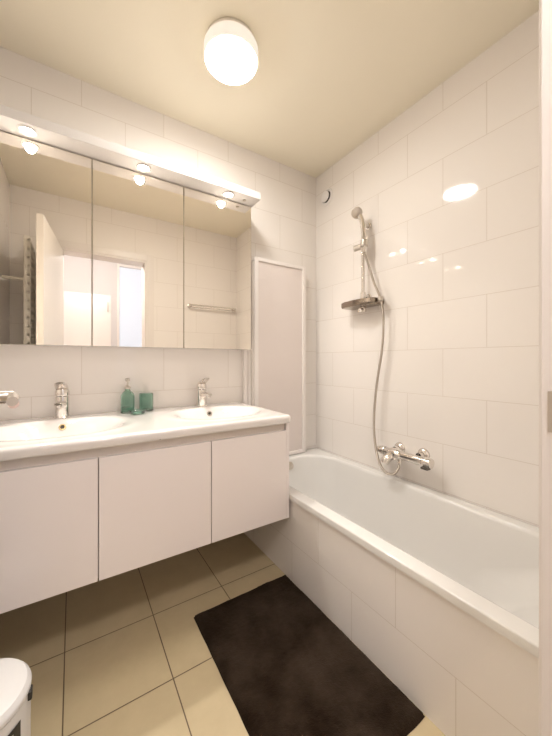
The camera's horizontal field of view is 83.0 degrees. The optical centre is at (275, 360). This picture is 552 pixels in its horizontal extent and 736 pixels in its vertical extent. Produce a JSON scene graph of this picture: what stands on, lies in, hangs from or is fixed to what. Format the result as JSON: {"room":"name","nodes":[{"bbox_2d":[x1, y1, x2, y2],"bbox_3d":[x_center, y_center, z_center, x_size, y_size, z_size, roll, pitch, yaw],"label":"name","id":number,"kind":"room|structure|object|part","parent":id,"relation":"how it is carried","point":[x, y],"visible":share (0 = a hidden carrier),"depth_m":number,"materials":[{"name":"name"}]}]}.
{"room":"bathroom","nodes":[
{"label":"bathroom","id":0,"kind":"room"},
{"bbox_2d":[0,46,315,449],"bbox_3d":[-0.577,-0.156,1.959,2.330,2.562,0.150,0,0,-33],"label":"wall","id":1,"kind":"structure","parent":0,"point":[283,222],"depth_m":1.79,"materials":[{"name":"tile"}]},
{"bbox_2d":[0,104,260,349],"bbox_3d":[-0.710,-0.548,1.637,1.319,0.952,0.240,0,0,-33],"label":"upper cabinet","id":2,"kind":"object","parent":1,"relation":"attached to","point":[104,243],"visible":1,"depth_m":1.54,"materials":[{"name":"white mirror"}]},
{"bbox_2d":[17,125,36,136],"bbox_3d":[-1.057,-0.977,1.327,0.068,0.006,0.068,0,0,-33],"label":"spotlight","id":3,"kind":"object","parent":2,"relation":"attached to","point":[24,130],"depth_m":1.32,"materials":[{"name":"white"}]},
{"bbox_2d":[0,131,90,345],"bbox_3d":[-1.070,-0.524,1.386,0.430,0.902,0.001,0,0,-33],"label":"mirror glass","id":4,"kind":"object","parent":2,"relation":"attached to","point":[45,187],"depth_m":1.40,"materials":[{"name":"white"}]},
{"bbox_3d":[-1.075,-0.524,1.393,0.433,0.904,0.017,0,0,-33],"label":"mirror door","id":5,"kind":"part","parent":2,"relation":"part of","materials":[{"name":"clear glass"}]},
{"bbox_3d":[-0.707,-0.524,1.633,0.440,0.904,0.017,0,0,-33],"label":"mirror door","id":6,"kind":"part","parent":2,"relation":"part of","materials":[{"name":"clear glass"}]},
{"bbox_2d":[93,159,182,347],"bbox_3d":[-0.702,-0.524,1.626,0.437,0.902,0.001,0,0,-33],"label":"mirror glass","id":7,"kind":"object","parent":2,"relation":"attached to","point":[138,215],"depth_m":1.61,"materials":[{"name":"white"}]},
{"bbox_2d":[136,163,150,171],"bbox_3d":[-0.670,-0.977,1.579,0.068,0.006,0.068,0,0,-33],"label":"spotlight","id":8,"kind":"object","parent":2,"relation":"attached to","point":[140,167],"depth_m":1.57,"materials":[{"name":"white"}]},
{"bbox_2d":[184,187,250,349],"bbox_3d":[-0.336,-0.524,1.863,0.423,0.902,0.001,0,0,-33],"label":"mirror glass","id":9,"kind":"object","parent":2,"relation":"attached to","point":[217,228],"depth_m":1.85,"materials":[{"name":"white"}]},
{"bbox_3d":[-0.341,-0.524,1.871,0.426,0.904,0.017,0,0,-33],"label":"mirror door","id":10,"kind":"part","parent":2,"relation":"part of","materials":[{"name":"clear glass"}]},
{"bbox_2d":[223,191,233,197],"bbox_3d":[-0.279,-0.977,1.834,0.068,0.006,0.068,0,0,-33],"label":"spotlight","id":11,"kind":"object","parent":2,"relation":"attached to","point":[226,194],"depth_m":1.83,"materials":[{"name":"white"}]},
{"bbox_2d":[0,423,288,613],"bbox_3d":[-0.630,0.556,1.484,1.284,0.484,0.585,0,0,-33],"label":"vanity cabinet","id":12,"kind":"object","parent":1,"relation":"attached to","point":[69,521],"visible":0.84,"depth_m":1.18,"materials":[{"name":"white paint"}]},
{"bbox_3d":[-0.823,0.574,1.021,0.417,0.445,0.020,0,0,-33],"label":"door","id":13,"kind":"part","parent":12,"relation":"part of","materials":[{"name":"white paint"}]},
{"bbox_2d":[0,402,290,460],"bbox_3d":[-0.622,0.325,1.478,1.299,0.110,0.604,0,0,-33],"label":"washbasin","id":14,"kind":"object","parent":12,"relation":"in","point":[32,437],"visible":0.94,"depth_m":1.38,"materials":[{"name":"white ceramic"}]},
{"bbox_2d":[54,382,69,417],"bbox_3d":[-1.009,0.185,1.470,0.064,0.175,0.142,0,0,-33],"label":"faucet","id":15,"kind":"object","parent":14,"relation":"on","point":[62,392],"visible":1,"depth_m":1.48,"materials":[{"name":"silver metal"}]},
{"bbox_3d":[-1.003,0.203,1.450,0.043,0.040,0.099,0,0,-27],"label":"spout","id":16,"kind":"part","parent":15,"relation":"part of","materials":[{"name":"silver metal"}]},
{"bbox_3d":[-1.019,0.133,1.486,0.060,0.069,0.101,0,0,-33],"label":"lever","id":17,"kind":"part","parent":15,"relation":"part of","materials":[{"name":"silver metal"}]},
{"bbox_2d":[121,378,134,413],"bbox_3d":[-0.783,0.181,1.646,0.067,0.184,0.067,0,0,25],"label":"soap dispenser","id":18,"kind":"object","parent":14,"relation":"on","point":[127,397],"visible":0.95,"depth_m":1.62,"materials":[{"name":"green glass"}]},
{"bbox_2d":[121,389,134,413],"bbox_3d":[-0.783,0.210,1.646,0.067,0.126,0.067,0,0,-33],"label":"bottle","id":19,"kind":"object","parent":18,"relation":"attached to","point":[127,397],"depth_m":1.62,"materials":[{"name":"green glass"}]},
{"bbox_2d":[128,409,146,414],"bbox_3d":[-0.712,0.262,1.603,0.088,0.021,0.088,0,0,-33],"label":"soap dish","id":20,"kind":"object","parent":14,"relation":"on","point":[132,411],"visible":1,"depth_m":1.58,"materials":[{"name":"green glass"}]},
{"bbox_2d":[139,393,152,410],"bbox_3d":[-0.713,0.225,1.715,0.073,0.095,0.073,0,0,-33],"label":"glass tumbler","id":21,"kind":"object","parent":14,"relation":"on","point":[145,399],"visible":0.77,"depth_m":1.68,"materials":[{"name":"teal glass"}]},
{"bbox_2d":[196,378,211,406],"bbox_3d":[-0.428,0.185,1.849,0.064,0.175,0.142,0,0,-33],"label":"faucet","id":22,"kind":"object","parent":14,"relation":"on","point":[201,386],"visible":0.99,"depth_m":1.85,"materials":[{"name":"silver metal"}]},
{"bbox_3d":[-0.438,0.133,1.864,0.060,0.069,0.101,0,0,-33],"label":"lever","id":23,"kind":"part","parent":22,"relation":"part of","materials":[{"name":"silver metal"}]},
{"bbox_3d":[-0.412,0.203,1.835,0.043,0.040,0.099,0,0,-39],"label":"spout","id":24,"kind":"part","parent":22,"relation":"part of","materials":[{"name":"silver metal"}]},
{"bbox_3d":[-0.467,0.574,1.253,0.427,0.445,0.020,0,0,-33],"label":"door","id":25,"kind":"part","parent":12,"relation":"part of","materials":[{"name":"white paint"}]},
{"bbox_3d":[-0.119,0.574,1.479,0.397,0.445,0.020,0,0,-33],"label":"door","id":26,"kind":"part","parent":12,"relation":"part of","materials":[{"name":"white paint"}]},
{"bbox_2d":[242,257,305,454],"bbox_3d":[-0.004,-0.011,2.204,0.496,1.372,0.063,0,0,-33],"label":"screen","id":27,"kind":"object","parent":1,"relation":"attached to","point":[274,368],"visible":0.63,"depth_m":2.19,"materials":[{"name":"white metal"}]},
{"bbox_3d":[0.034,-0.011,2.205,0.381,1.332,0.006,0,0,-33],"label":"pane","id":28,"kind":"part","parent":27,"relation":"part of","materials":[{"name":"beige"}]},
{"bbox_2d":[0,533,445,735],"bbox_3d":[-0.072,1.175,1.184,2.330,0.100,2.000,0,0,-33],"label":"floor","id":29,"kind":"structure","parent":0,"point":[126,653],"depth_m":1.21,"materials":[{"name":"beige tile"}]},
{"bbox_2d":[0,658,32,735],"bbox_3d":[-0.724,0.959,0.727,0.234,0.333,0.250,0,0,6],"label":"pedal bin","id":30,"kind":"object","parent":29,"relation":"on","point":[16,688],"visible":1,"depth_m":0.76,"materials":[{"name":"white plastic"}]},
{"bbox_2d":[194,575,424,735],"bbox_3d":[0.055,1.113,1.176,0.491,0.024,0.775,0,0,-33],"label":"bath mat","id":31,"kind":"object","parent":29,"relation":"on","point":[286,668],"visible":1,"depth_m":1.11,"materials":[{"name":"brown fabric"}]},
{"bbox_2d":[243,448,538,735],"bbox_3d":[0.495,0.901,1.553,0.668,0.447,1.698,0,0,-33],"label":"bathtub","id":32,"kind":"object","parent":29,"relation":"on","point":[439,591],"visible":0.84,"depth_m":1.22,"materials":[{"name":"white ceramic"}]},
{"bbox_2d":[0,0,538,177],"bbox_3d":[-0.072,-1.487,1.184,2.330,0.100,2.000,0,0,-33],"label":"ceiling","id":33,"kind":"structure","parent":0,"point":[330,75],"depth_m":1.45,"materials":[{"name":"beige paint"}]},
{"bbox_2d":[204,17,257,84],"bbox_3d":[-0.202,-1.388,1.410,0.242,0.098,0.242,0,0,-33],"label":"ceiling lamp","id":34,"kind":"object","parent":33,"relation":"attached to","point":[230,46],"visible":1,"depth_m":1.36,"materials":[{"name":"beige"}]},
{"bbox_2d":[206,36,255,84],"bbox_3d":[-0.202,-1.348,1.410,0.225,0.018,0.225,0,0,-33],"label":"diffuser","id":35,"kind":"object","parent":34,"relation":"attached to","point":[231,60],"depth_m":1.38,"materials":[{"name":"white"}]},
{"bbox_2d":[316,11,538,526],"bbox_3d":[0.882,-0.156,1.716,0.150,2.562,1.850,0,0,-33],"label":"wall","id":36,"kind":"structure","parent":0,"point":[447,190],"depth_m":1.59,"materials":[{"name":"tile"}]},
{"bbox_2d":[321,188,332,205],"bbox_3d":[0.374,-1.232,2.337,0.023,0.120,0.120,0,0,-33],"label":"air vent","id":37,"kind":"object","parent":36,"relation":"in","point":[326,197],"visible":1,"depth_m":2.33,"materials":[{"name":"white plastic"}]},
{"bbox_2d":[341,296,383,311],"bbox_3d":[0.547,-0.344,1.976,0.124,0.081,0.308,0,0,-33],"label":"shower shelf","id":38,"kind":"object","parent":36,"relation":"attached to","point":[361,304],"visible":0.98,"depth_m":1.94,"materials":[{"name":"silver metal"}]},
{"bbox_3d":[0.544,-0.324,1.968,0.037,0.041,0.067,0,0,38],"label":"clamp knob","id":39,"kind":"part","parent":38,"relation":"part of","materials":[{"name":"silver metal"}]},
{"bbox_2d":[353,220,371,298],"bbox_3d":[0.552,-0.638,1.984,0.108,0.503,0.121,0,0,-33],"label":"shower rail","id":40,"kind":"object","parent":36,"relation":"attached to","point":[364,242],"visible":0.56,"depth_m":1.97,"materials":[{"name":"silver metal"}]},
{"bbox_2d":[351,207,366,252],"bbox_3d":[0.520,-0.815,1.954,0.095,0.290,0.053,0,0,19],"label":"shower","id":41,"kind":"object","parent":40,"relation":"attached to","point":[356,213],"visible":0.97,"depth_m":1.93,"materials":[{"name":"silver metal"}]},
{"bbox_3d":[0.536,-0.790,1.939,0.057,0.241,0.034,0,0,24],"label":"handle","id":42,"kind":"part","parent":41,"relation":"part of","materials":[{"name":"silver metal"}]},
{"bbox_2d":[377,442,433,470],"bbox_3d":[0.695,0.529,1.729,0.148,0.111,0.345,0,0,-33],"label":"mixer","id":43,"kind":"object","parent":36,"relation":"attached to","point":[397,453],"visible":0.97,"depth_m":1.71,"materials":[{"name":"silver metal"}]},
{"bbox_2d":[363,253,399,475],"bbox_3d":[0.618,-0.017,1.830,0.070,1.310,0.258,0,0,-21],"label":"shower hose","id":44,"kind":"object","parent":43,"relation":"attached to","point":[365,255],"visible":0.99,"depth_m":1.86,"materials":[{"name":"silver metal"}]},
{"bbox_3d":[0.623,0.525,1.847,0.054,0.054,0.060,0,0,-33],"label":"temperature knob","id":45,"kind":"part","parent":43,"relation":"part of","materials":[{"name":"silver metal"}]},
{"bbox_3d":[0.633,0.546,1.764,0.084,0.077,0.052,0,0,-11],"label":"spout","id":46,"kind":"part","parent":43,"relation":"part of","materials":[{"name":"silver metal"}]},
{"bbox_3d":[0.780,0.525,1.607,0.054,0.054,0.049,0,0,-33],"label":"flow knob","id":47,"kind":"part","parent":43,"relation":"part of","materials":[{"name":"silver metal"}]},
{"bbox_3d":[0.432,-0.156,0.409,2.030,2.562,0.150,0,0,-33],"label":"wall","id":48,"kind":"structure","parent":0,"visible":0},
{"bbox_2d":[0,391,18,405],"bbox_3d":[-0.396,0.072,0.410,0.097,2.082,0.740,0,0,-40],"label":"towel bar","id":49,"kind":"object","parent":48,"relation":"in","point":[11,398],"depth_m":0.62,"materials":[{"name":"silver metal"}]},
{"bbox_2d":[539,0,551,735],"bbox_3d":[0.166,0.033,0.232,0.840,2.185,0.168,0,0,-33],"label":"door frame","id":50,"kind":"structure","parent":48,"relation":"attached to","point":[545,6],"depth_m":0.47,"materials":[{"name":"beige paint"}]},
{"bbox_3d":[0.418,0.076,0.458,0.004,0.062,0.029,0,0,-33],"label":"strike plate","id":51,"kind":"part","parent":50,"relation":"part of","materials":[{"name":"silver metal"}]},
{"bbox_3d":[-0.945,-0.156,0.526,0.150,2.562,1.850,0,0,-33],"label":"wall","id":52,"kind":"structure","parent":0,"visible":0},
{"bbox_2d":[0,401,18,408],"bbox_3d":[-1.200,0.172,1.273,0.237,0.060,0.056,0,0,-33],"label":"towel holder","id":53,"kind":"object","parent":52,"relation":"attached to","point":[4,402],"visible":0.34,"depth_m":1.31,"materials":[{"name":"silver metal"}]}
]}

